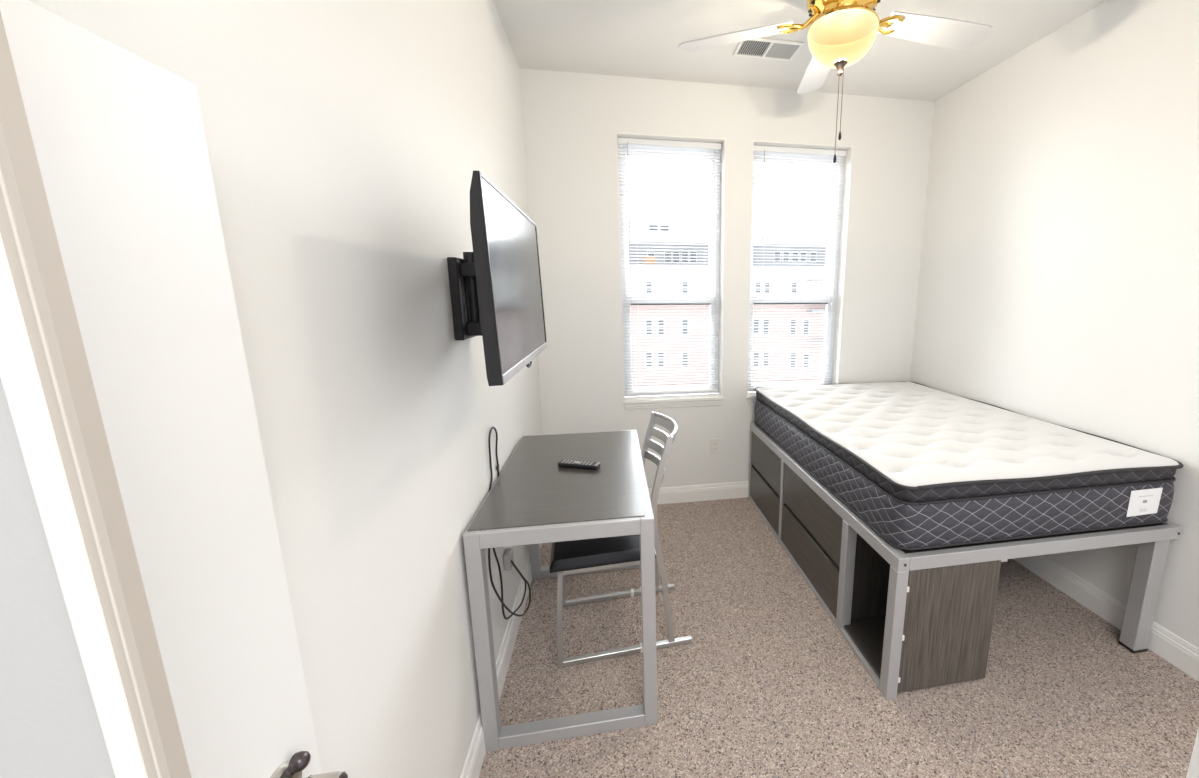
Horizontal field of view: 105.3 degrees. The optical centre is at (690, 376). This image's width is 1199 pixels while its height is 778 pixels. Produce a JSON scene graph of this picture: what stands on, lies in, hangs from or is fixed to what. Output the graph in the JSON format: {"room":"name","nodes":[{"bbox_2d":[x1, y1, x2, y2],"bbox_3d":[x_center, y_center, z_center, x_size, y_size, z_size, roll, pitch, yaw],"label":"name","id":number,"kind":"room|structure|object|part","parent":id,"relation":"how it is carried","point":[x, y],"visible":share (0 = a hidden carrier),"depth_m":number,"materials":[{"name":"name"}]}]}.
{"room":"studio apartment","nodes":[
{"label":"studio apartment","id":0,"kind":"room"},
{"bbox_2d":[0,378,114,777],"bbox_3d":[-0.603,0.504,0.299,0.483,2.060,0.016,-2,11,-10],"label":"wall","id":1,"kind":"structure","parent":0,"point":[50,727],"depth_m":0.27,"materials":[{"name":"grey paint"}]},
{"bbox_2d":[0,11,190,777],"bbox_3d":[-0.350,0.497,0.337,0.026,2.060,0.016,-2,11,-10],"label":"door frame","id":2,"kind":"structure","parent":1,"relation":"attached to","point":[46,379],"depth_m":0.25,"materials":[{"name":"beige wood"}]},
{"bbox_3d":[-0.355,0.498,0.331,0.014,2.060,0.005,-2,11,-10],"label":"casing","id":3,"kind":"part","parent":2,"relation":"part of","materials":[{"name":"white paint"}]},
{"bbox_2d":[28,0,542,777],"bbox_3d":[-0.892,-0.212,1.755,0.150,2.935,3.206,-2,11,-10],"label":"wall","id":4,"kind":"structure","parent":0,"point":[346,140],"depth_m":0.92,"materials":[{"name":"white paint"}]},
{"bbox_2d":[0,0,347,777],"bbox_3d":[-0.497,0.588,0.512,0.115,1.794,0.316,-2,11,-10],"label":"door","id":5,"kind":"structure","parent":4,"relation":"in","point":[118,137],"depth_m":0.46,"materials":[{"name":"white paint"}]},
{"bbox_3d":[-0.494,0.533,0.584,0.073,0.066,0.066,-2,11,-10],"label":"handle","id":6,"kind":"part","parent":5,"relation":"part of","materials":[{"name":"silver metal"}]},
{"bbox_2d":[447,252,481,339],"bbox_3d":[-0.641,-0.273,1.357,0.210,0.340,0.550,-2,11,-10],"label":"mount","id":7,"kind":"object","parent":4,"relation":"attached to","point":[458,268],"visible":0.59,"depth_m":1.46,"materials":[{"name":"black metal"}]},
{"bbox_3d":[-0.675,-0.277,1.510,0.156,0.272,0.060,-2,11,-10],"label":"arm","id":8,"kind":"part","parent":7,"relation":"part of","materials":[{"name":"black metal"}]},
{"bbox_2d":[470,171,546,385],"bbox_3d":[-0.491,-0.248,1.290,0.039,0.465,0.722,-2,11,-10],"label":"television","id":9,"kind":"object","parent":7,"relation":"attached to","point":[504,238],"visible":1,"depth_m":1.07,"materials":[{"name":"black plastic"}]},
{"bbox_2d":[461,543,541,777],"bbox_3d":[-0.816,1.158,2.061,0.016,0.128,2.536,-2,11,-10],"label":"baseboard","id":10,"kind":"structure","parent":4,"relation":"attached to","point":[476,753],"depth_m":1.85,"materials":[{"name":"white paint"}]},
{"bbox_2d":[500,547,505,570],"bbox_3d":[-0.817,0.777,1.971,0.008,0.116,0.072,-2,11,-10],"label":"wall outlet","id":11,"kind":"object","parent":4,"relation":"attached to","point":[502,549],"visible":0.41,"depth_m":1.94,"materials":[{"name":"white plastic"}]},
{"bbox_2d":[503,548,513,570],"bbox_3d":[-0.796,0.795,1.968,0.029,0.075,0.060,-2,11,-10],"label":"power adapter","id":12,"kind":"object","parent":11,"relation":"attached to","point":[508,554],"visible":0.92,"depth_m":1.94,"materials":[{"name":"grey plastic"}]},
{"bbox_2d":[520,68,934,488],"bbox_3d":[0.336,-0.521,3.400,3.054,2.935,0.260,-2,11,-10],"label":"wall","id":13,"kind":"structure","parent":0,"point":[572,120],"depth_m":3.15,"materials":[{"name":"white paint"}]},
{"bbox_2d":[616,132,725,408],"bbox_3d":[-0.139,-0.704,3.238,0.742,1.848,0.222,-2,11,-10],"label":"window","id":14,"kind":"structure","parent":13,"relation":"in","point":[715,299],"depth_m":3.26,"materials":[{"name":"white paint"}]},
{"bbox_3d":[-0.153,-1.063,3.252,0.650,1.067,0.030,-2,11,-10],"label":"sash","id":15,"kind":"part","parent":14,"relation":"part of","materials":[{"name":"white plastic"}]},
{"bbox_2d":[617,137,721,393],"bbox_3d":[-0.136,-0.743,3.215,0.710,1.748,0.041,-2,11,-10],"label":"window blind","id":16,"kind":"object","parent":14,"relation":"attached to","point":[621,141],"visible":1,"depth_m":3.16,"materials":[{"name":"white plastic"}]},
{"bbox_3d":[-0.137,-0.734,3.221,0.484,1.700,0.027,-2,11,-10],"label":"ladder cord","id":17,"kind":"part","parent":16,"relation":"part of","materials":[{"name":"white plastic"}]},
{"bbox_3d":[-0.136,0.108,3.378,0.704,0.016,0.024,-2,11,-10],"label":"rail","id":18,"kind":"part","parent":16,"relation":"part of","materials":[{"name":"white plastic"}]},
{"bbox_3d":[-0.146,-0.243,3.364,0.650,0.706,0.033,-2,11,-10],"label":"sash","id":19,"kind":"part","parent":14,"relation":"part of","materials":[{"name":"white plastic"}]},
{"bbox_3d":[-0.130,0.181,3.356,0.742,0.064,0.127,-2,11,-10],"label":"sill","id":20,"kind":"part","parent":14,"relation":"part of","materials":[{"name":"white paint"}]},
{"bbox_2d":[648,481,748,504],"bbox_3d":[0.361,0.884,3.524,2.822,0.128,0.016,-2,11,-10],"label":"baseboard","id":21,"kind":"structure","parent":13,"relation":"attached to","point":[717,491],"depth_m":3.47,"materials":[{"name":"white paint"}]},
{"bbox_2d":[710,439,719,453],"bbox_3d":[0.185,0.526,3.430,0.072,0.116,0.008,-2,11,-10],"label":"wall outlet","id":22,"kind":"object","parent":13,"relation":"attached to","point":[714,443],"visible":1,"depth_m":3.43,"materials":[{"name":"white plastic"}]},
{"bbox_2d":[746,141,852,403],"bbox_3d":[0.775,-0.735,3.397,0.752,1.848,0.222,-2,11,-10],"label":"window","id":23,"kind":"structure","parent":13,"relation":"in","point":[837,246],"depth_m":3.42,"materials":[{"name":"white paint"}]},
{"bbox_3d":[0.784,0.151,3.515,0.752,0.064,0.127,-2,11,-10],"label":"sill","id":24,"kind":"part","parent":23,"relation":"part of","materials":[{"name":"white paint"}]},
{"bbox_3d":[0.768,-0.274,3.523,0.660,0.706,0.033,-2,11,-10],"label":"sash","id":25,"kind":"part","parent":23,"relation":"part of","materials":[{"name":"white plastic"}]},
{"bbox_3d":[0.760,-1.094,3.411,0.660,1.067,0.030,-2,11,-10],"label":"sash","id":26,"kind":"part","parent":23,"relation":"part of","materials":[{"name":"white plastic"}]},
{"bbox_2d":[748,145,846,389],"bbox_3d":[0.777,-0.773,3.375,0.720,1.748,0.041,-2,11,-10],"label":"window blind","id":27,"kind":"object","parent":23,"relation":"attached to","point":[762,149],"visible":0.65,"depth_m":3.32,"materials":[{"name":"white plastic"}]},
{"bbox_3d":[0.777,0.077,3.538,0.714,0.016,0.024,-2,11,-10],"label":"rail","id":28,"kind":"part","parent":27,"relation":"part of","materials":[{"name":"white plastic"}]},
{"bbox_3d":[0.776,-0.764,3.381,0.491,1.700,0.027,-2,11,-10],"label":"ladder cord","id":29,"kind":"part","parent":27,"relation":"part of","materials":[{"name":"white plastic"}]},
{"bbox_2d":[493,0,1106,100],"bbox_3d":[0.645,-1.604,0.797,3.550,0.150,5.096,-2,11,-10],"label":"ceiling","id":30,"kind":"structure","parent":0,"point":[627,38],"depth_m":2.45,"materials":[{"name":"white paint"}]},
{"bbox_2d":[733,38,803,60],"bbox_3d":[0.435,-1.848,2.541,0.350,0.010,0.191,-2,11,-10],"label":"ceiling vent","id":31,"kind":"object","parent":30,"relation":"in","point":[763,48],"visible":0.91,"depth_m":2.54,"materials":[{"name":"white metal"}]},
{"bbox_2d":[678,0,992,162],"bbox_3d":[0.636,-1.295,1.812,1.294,0.830,1.321,-2,11,-10],"label":"ceiling fan","id":32,"kind":"object","parent":30,"relation":"hanging from","point":[841,33],"visible":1,"depth_m":1.81,"materials":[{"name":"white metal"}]},
{"bbox_3d":[0.187,-1.447,1.920,0.500,0.034,0.134,4,11,21],"label":"blade","id":33,"kind":"part","parent":32,"relation":"part of","materials":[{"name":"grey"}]},
{"bbox_3d":[0.621,-1.499,2.197,0.134,0.034,0.500,1,11,3],"label":"blade","id":34,"kind":"part","parent":32,"relation":"part of","materials":[{"name":"grey"}]},
{"bbox_3d":[0.592,-1.061,1.820,0.004,0.307,0.003,1,11,5],"label":"pull chain","id":35,"kind":"part","parent":32,"relation":"part of","materials":[{"name":"brown metal"}]},
{"bbox_3d":[0.610,-1.125,1.818,0.004,0.253,0.003,1,11,5],"label":"pull chain","id":36,"kind":"part","parent":32,"relation":"part of","materials":[{"name":"brown metal"}]},
{"bbox_3d":[0.598,-1.311,1.785,0.267,0.126,0.267,-2,11,-10],"label":"lamp shade","id":37,"kind":"part","parent":32,"relation":"part of","materials":[{"name":"beige glass"}]},
{"bbox_3d":[1.023,-1.440,1.877,0.500,0.034,0.134,-3,11,-15],"label":"blade","id":38,"kind":"part","parent":32,"relation":"part of","materials":[{"name":"grey"}]},
{"bbox_2d":[479,497,1198,777],"bbox_3d":[0.648,1.429,1.363,3.550,0.150,5.096,-2,11,-10],"label":"floor","id":39,"kind":"structure","parent":0,"point":[766,684],"depth_m":1.82,"materials":[{"name":"carpet"}]},
{"bbox_2d":[463,430,657,751],"bbox_3d":[-0.512,0.802,2.051,0.607,0.830,1.031,-2,11,-10],"label":"desk","id":40,"kind":"object","parent":39,"relation":"on","point":[533,501],"visible":0.95,"depth_m":1.62,"materials":[{"name":"silver metal"}]},
{"bbox_3d":[-0.793,0.428,1.930,0.036,0.044,0.935,-2,11,-10],"label":"rail","id":41,"kind":"part","parent":40,"relation":"part of","materials":[{"name":"silver metal"}]},
{"bbox_2d":[488,426,530,619],"bbox_3d":[-0.778,0.683,1.877,0.060,0.971,0.566,-2,11,-9],"label":"power cable","id":42,"kind":"object","parent":40,"relation":"hanging from","point":[493,427],"visible":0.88,"depth_m":1.79,"materials":[{"name":"black rubber"}]},
{"bbox_2d":[558,459,599,469],"bbox_3d":[-0.488,0.383,1.972,0.180,0.022,0.048,2,11,12],"label":"remote control","id":43,"kind":"object","parent":40,"relation":"on","point":[588,465],"visible":1,"depth_m":1.96,"materials":[{"name":"black plastic"}]},
{"bbox_3d":[-0.598,0.715,2.527,0.607,0.827,0.048,-2,11,-10],"label":"frame","id":44,"kind":"part","parent":40,"relation":"part of","materials":[{"name":"silver metal"}]},
{"bbox_3d":[-0.231,0.410,2.028,0.036,0.044,0.935,-2,11,-10],"label":"rail","id":45,"kind":"part","parent":40,"relation":"part of","materials":[{"name":"silver metal"}]},
{"bbox_2d":[549,412,691,666],"bbox_3d":[-0.334,0.708,2.101,0.600,0.998,0.418,-3,11,-14],"label":"chair","id":46,"kind":"object","parent":39,"relation":"on","point":[586,555],"visible":0.64,"depth_m":1.95,"materials":[{"name":"silver metal"}]},
{"bbox_3d":[-0.549,1.014,1.900,0.039,0.422,0.022,-3,11,-14],"label":"leg","id":47,"kind":"part","parent":46,"relation":"part of","materials":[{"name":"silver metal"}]},
{"bbox_3d":[-0.643,0.945,2.272,0.039,0.422,0.022,-3,11,-14],"label":"leg","id":48,"kind":"part","parent":46,"relation":"part of","materials":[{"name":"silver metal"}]},
{"bbox_3d":[-0.413,0.728,2.085,0.437,0.052,0.416,-3,11,-14],"label":"seat","id":49,"kind":"part","parent":46,"relation":"part of","materials":[{"name":"black plastic"}]},
{"bbox_3d":[-0.390,0.763,2.098,0.432,0.020,0.412,-3,11,-14],"label":"seat frame","id":50,"kind":"part","parent":46,"relation":"part of","materials":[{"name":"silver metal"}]},
{"bbox_3d":[-0.214,0.654,2.325,0.098,0.975,0.020,-3,11,-14],"label":"leg","id":51,"kind":"part","parent":46,"relation":"part of","materials":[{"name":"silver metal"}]},
{"bbox_3d":[-0.121,0.724,1.953,0.098,0.975,0.020,-3,11,-14],"label":"leg","id":52,"kind":"part","parent":46,"relation":"part of","materials":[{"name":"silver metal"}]},
{"bbox_3d":[-0.103,0.216,2.067,0.078,0.018,0.400,-3,11,-14],"label":"rail","id":53,"kind":"part","parent":46,"relation":"part of","materials":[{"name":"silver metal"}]},
{"bbox_2d":[748,422,1183,699],"bbox_3d":[1.262,0.788,2.713,1.323,0.612,1.819,-2,11,-10],"label":"frame","id":54,"kind":"object","parent":39,"relation":"on","point":[923,618],"visible":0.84,"depth_m":1.89,"materials":[{"name":"silver metal"}]},
{"bbox_3d":[0.478,0.674,3.476,0.048,0.557,0.025,-2,11,-10],"label":"post","id":55,"kind":"part","parent":54,"relation":"part of","materials":[{"name":"silver metal"}]},
{"bbox_3d":[0.714,0.849,3.220,0.401,0.247,0.613,-2,11,-10],"label":"drawer","id":56,"kind":"part","parent":54,"relation":"part of","materials":[{"name":"laminate"}]},
{"bbox_3d":[0.714,0.579,3.170,0.401,0.252,0.613,-2,11,-10],"label":"drawer","id":57,"kind":"part","parent":54,"relation":"part of","materials":[{"name":"laminate"}]},
{"bbox_3d":[0.591,0.778,2.849,0.048,0.531,0.032,-2,11,-10],"label":"post","id":58,"kind":"part","parent":54,"relation":"part of","materials":[{"name":"silver metal"}]},
{"bbox_3d":[0.838,0.977,2.536,0.401,0.247,0.729,-2,11,-10],"label":"drawer","id":59,"kind":"part","parent":54,"relation":"part of","materials":[{"name":"laminate"}]},
{"bbox_3d":[0.837,0.707,2.485,0.401,0.252,0.729,-2,11,-10],"label":"drawer","id":60,"kind":"part","parent":54,"relation":"part of","materials":[{"name":"laminate"}]},
{"bbox_3d":[0.633,1.095,2.669,0.048,0.026,1.743,-2,11,-10],"label":"rail","id":61,"kind":"part","parent":54,"relation":"part of","materials":[{"name":"silver metal"}]},
{"bbox_3d":[0.634,0.535,2.553,0.048,0.055,1.816,-2,11,-10],"label":"rail","id":62,"kind":"part","parent":54,"relation":"part of","materials":[{"name":"silver metal"}]},
{"bbox_3d":[0.726,0.918,2.100,0.048,0.531,0.050,-2,11,-10],"label":"post","id":63,"kind":"part","parent":54,"relation":"part of","materials":[{"name":"silver metal"}]},
{"bbox_3d":[0.833,1.068,2.698,0.424,0.016,1.738,-2,11,-10],"label":"panel","id":64,"kind":"part","parent":54,"relation":"part of","materials":[{"name":"laminate"}]},
{"bbox_3d":[0.789,0.996,1.754,0.048,0.557,0.048,-2,11,-10],"label":"post","id":65,"kind":"part","parent":54,"relation":"part of","materials":[{"name":"silver metal"}]},
{"bbox_3d":[1.015,0.984,1.788,0.409,0.543,0.020,-2,11,-10],"label":"panel","id":66,"kind":"part","parent":54,"relation":"part of","materials":[{"name":"laminate"}]},
{"bbox_2d":[754,381,1182,549],"bbox_3d":[1.266,0.341,2.643,1.329,0.290,1.805,-2,11,-10],"label":"mattress","id":67,"kind":"object","parent":54,"relation":"on","point":[922,466],"visible":1,"depth_m":1.89,"materials":[{"name":"grey fabric"}]},
{"bbox_3d":[1.442,0.675,1.802,1.275,0.055,0.030,-2,11,-10],"label":"foot rail","id":68,"kind":"part","parent":54,"relation":"part of","materials":[{"name":"silver metal"}]},
{"bbox_3d":[2.001,0.945,1.989,0.075,0.545,0.062,-2,11,-10],"label":"leg","id":69,"kind":"part","parent":54,"relation":"part of","materials":[{"name":"silver metal"}]},
{"bbox_2d":[1186,727,1198,777],"bbox_3d":[0.609,0.464,0.509,0.037,2.060,0.055,-2,11,-10],"label":"door frame","id":70,"kind":"structure","parent":39,"relation":"on","point":[1193,770],"depth_m":0.53,"materials":[{"name":"white paint"}]},
{"bbox_2d":[910,0,1198,647],"bbox_3d":[2.073,-0.303,2.227,0.150,2.935,3.296,-2,11,-10],"label":"wall","id":71,"kind":"structure","parent":0,"point":[1059,273],"depth_m":2.24,"materials":[{"name":"white paint"}]},
{"bbox_2d":[1013,555,1198,681],"bbox_3d":[2.005,1.093,2.398,0.016,0.128,2.846,-2,11,-10],"label":"baseboard","id":72,"kind":"structure","parent":71,"relation":"attached to","point":[1180,653],"depth_m":2.21,"materials":[{"name":"white paint"}]},
{"label":"outside","id":73,"kind":"structure","parent":0,"visible":0},
{"bbox_3d":[3.610,-1.876,95.455,340.000,0.200,175.800,-2,11,-10],"label":"ground","id":74,"kind":"structure","parent":73,"visible":0},
{"bbox_2d":[628,214,826,387],"bbox_3d":[1.024,-5.648,51.305,70.600,23.428,13.600,-2,11,-10],"label":"apartment building","id":75,"kind":"structure","parent":74,"relation":"on","point":[690,277],"depth_m":46.11,"materials":[{"name":"brick"}]},
{"bbox_3d":[-4.082,-8.714,44.119,0.499,1.098,0.040,-2,11,-10],"label":"pane","id":76,"kind":"part","parent":75,"relation":"part of","materials":[{"name":"grey glass"}]},
{"bbox_3d":[-4.201,-1.712,45.404,0.549,1.498,0.040,-2,11,-10],"label":"pane","id":77,"kind":"part","parent":75,"relation":"part of","materials":[{"name":"grey glass"}]},
{"bbox_3d":[-4.146,-4.971,44.806,0.549,1.498,0.040,-2,11,-10],"label":"pane","id":78,"kind":"part","parent":75,"relation":"part of","materials":[{"name":"grey glass"}]},
{"bbox_3d":[-3.801,-15.230,46.053,0.852,0.692,0.040,-2,11,-10],"label":"pane","id":79,"kind":"part","parent":75,"relation":"part of","materials":[{"name":"grey glass"}]},
{"bbox_3d":[-3.006,-1.720,45.618,0.549,1.498,0.040,-2,11,-10],"label":"pane","id":80,"kind":"part","parent":75,"relation":"part of","materials":[{"name":"grey glass"}]},
{"bbox_3d":[-2.966,-4.994,45.014,0.549,1.498,0.040,-2,11,-10],"label":"pane","id":81,"kind":"part","parent":75,"relation":"part of","materials":[{"name":"grey glass"}]},
{"bbox_3d":[-2.688,-15.293,46.243,0.852,0.692,0.040,-2,11,-10],"label":"pane","id":82,"kind":"part","parent":75,"relation":"part of","materials":[{"name":"grey glass"}]},
{"bbox_3d":[-2.309,-12.212,45.853,0.626,1.043,0.040,-2,11,-10],"label":"pane","id":83,"kind":"part","parent":75,"relation":"part of","materials":[{"name":"grey glass"}]},
{"bbox_3d":[-1.499,-12.249,45.992,0.626,1.043,0.040,-2,11,-10],"label":"pane","id":84,"kind":"part","parent":75,"relation":"part of","materials":[{"name":"grey glass"}]},
{"bbox_3d":[-0.582,-12.291,46.150,0.626,1.043,0.040,-2,11,-10],"label":"pane","id":85,"kind":"part","parent":75,"relation":"part of","materials":[{"name":"grey glass"}]},
{"bbox_3d":[-0.581,-1.736,46.053,0.549,1.498,0.040,-2,11,-10],"label":"pane","id":86,"kind":"part","parent":75,"relation":"part of","materials":[{"name":"grey glass"}]},
{"bbox_3d":[-0.573,-5.041,45.438,0.549,1.498,0.040,-2,11,-10],"label":"pane","id":87,"kind":"part","parent":75,"relation":"part of","materials":[{"name":"grey glass"}]},
{"bbox_3d":[-0.564,-8.835,44.731,0.499,1.098,0.040,-2,11,-10],"label":"pane","id":88,"kind":"part","parent":75,"relation":"part of","materials":[{"name":"grey glass"}]},
{"bbox_3d":[0.238,-12.329,46.291,0.626,1.043,0.040,-2,11,-10],"label":"pane","id":89,"kind":"part","parent":75,"relation":"part of","materials":[{"name":"grey glass"}]},
{"bbox_3d":[1.966,-11.698,44.742,69.800,1.070,0.050,-2,11,-10],"label":"terrace railing","id":90,"kind":"part","parent":75,"relation":"part of","materials":[{"name":"grey metal"}]},
{"bbox_3d":[6.776,-5.185,46.738,0.549,1.498,0.040,-2,11,-10],"label":"pane","id":91,"kind":"part","parent":75,"relation":"part of","materials":[{"name":"grey glass"}]},
{"bbox_3d":[6.871,-1.786,47.389,0.549,1.498,0.040,-2,11,-10],"label":"pane","id":92,"kind":"part","parent":75,"relation":"part of","materials":[{"name":"grey glass"}]},
{"bbox_3d":[6.878,-9.091,46.027,0.499,1.098,0.040,-2,11,-10],"label":"pane","id":93,"kind":"part","parent":75,"relation":"part of","materials":[{"name":"grey glass"}]},
{"bbox_3d":[7.845,-5.206,46.927,0.549,1.498,0.040,-2,11,-10],"label":"pane","id":94,"kind":"part","parent":75,"relation":"part of","materials":[{"name":"grey glass"}]},
{"bbox_3d":[7.955,-1.794,47.583,0.549,1.498,0.040,-2,11,-10],"label":"pane","id":95,"kind":"part","parent":75,"relation":"part of","materials":[{"name":"grey glass"}]},
{"bbox_3d":[7.825,-9.124,46.192,0.499,1.098,0.040,-2,11,-10],"label":"pane","id":96,"kind":"part","parent":75,"relation":"part of","materials":[{"name":"grey glass"}]},
{"bbox_3d":[9.163,-12.737,47.826,0.626,1.043,0.040,-2,11,-10],"label":"pane","id":97,"kind":"part","parent":75,"relation":"part of","materials":[{"name":"grey glass"}]},
{"bbox_3d":[10.155,-12.783,47.997,0.626,1.043,0.040,-2,11,-10],"label":"pane","id":98,"kind":"part","parent":75,"relation":"part of","materials":[{"name":"grey glass"}]},
{"bbox_3d":[10.775,-5.264,47.445,0.549,1.498,0.040,-2,11,-10],"label":"pane","id":99,"kind":"part","parent":75,"relation":"part of","materials":[{"name":"grey glass"}]},
{"bbox_3d":[10.928,-1.814,48.116,0.549,1.498,0.040,-2,11,-10],"label":"pane","id":100,"kind":"part","parent":75,"relation":"part of","materials":[{"name":"grey glass"}]},
{"bbox_3d":[10.709,-9.223,46.694,0.499,1.098,0.040,-2,11,-10],"label":"pane","id":101,"kind":"part","parent":75,"relation":"part of","materials":[{"name":"grey glass"}]},
{"bbox_3d":[11.153,-12.829,48.168,0.626,1.043,0.040,-2,11,-10],"label":"pane","id":102,"kind":"part","parent":75,"relation":"part of","materials":[{"name":"grey glass"}]},
{"bbox_3d":[12.047,-12.870,48.322,0.626,1.043,0.040,-2,11,-10],"label":"pane","id":103,"kind":"part","parent":75,"relation":"part of","materials":[{"name":"grey glass"}]},
{"bbox_3d":[12.383,-1.824,48.377,0.549,1.498,0.040,-2,11,-10],"label":"pane","id":104,"kind":"part","parent":75,"relation":"part of","materials":[{"name":"grey glass"}]},
{"bbox_3d":[12.209,-5.292,47.699,0.549,1.498,0.040,-2,11,-10],"label":"pane","id":105,"kind":"part","parent":75,"relation":"part of","materials":[{"name":"grey glass"}]},
{"bbox_3d":[13.172,-12.921,48.516,0.626,1.043,0.040,-2,11,-10],"label":"pane","id":106,"kind":"part","parent":75,"relation":"part of","materials":[{"name":"grey glass"}]}
]}

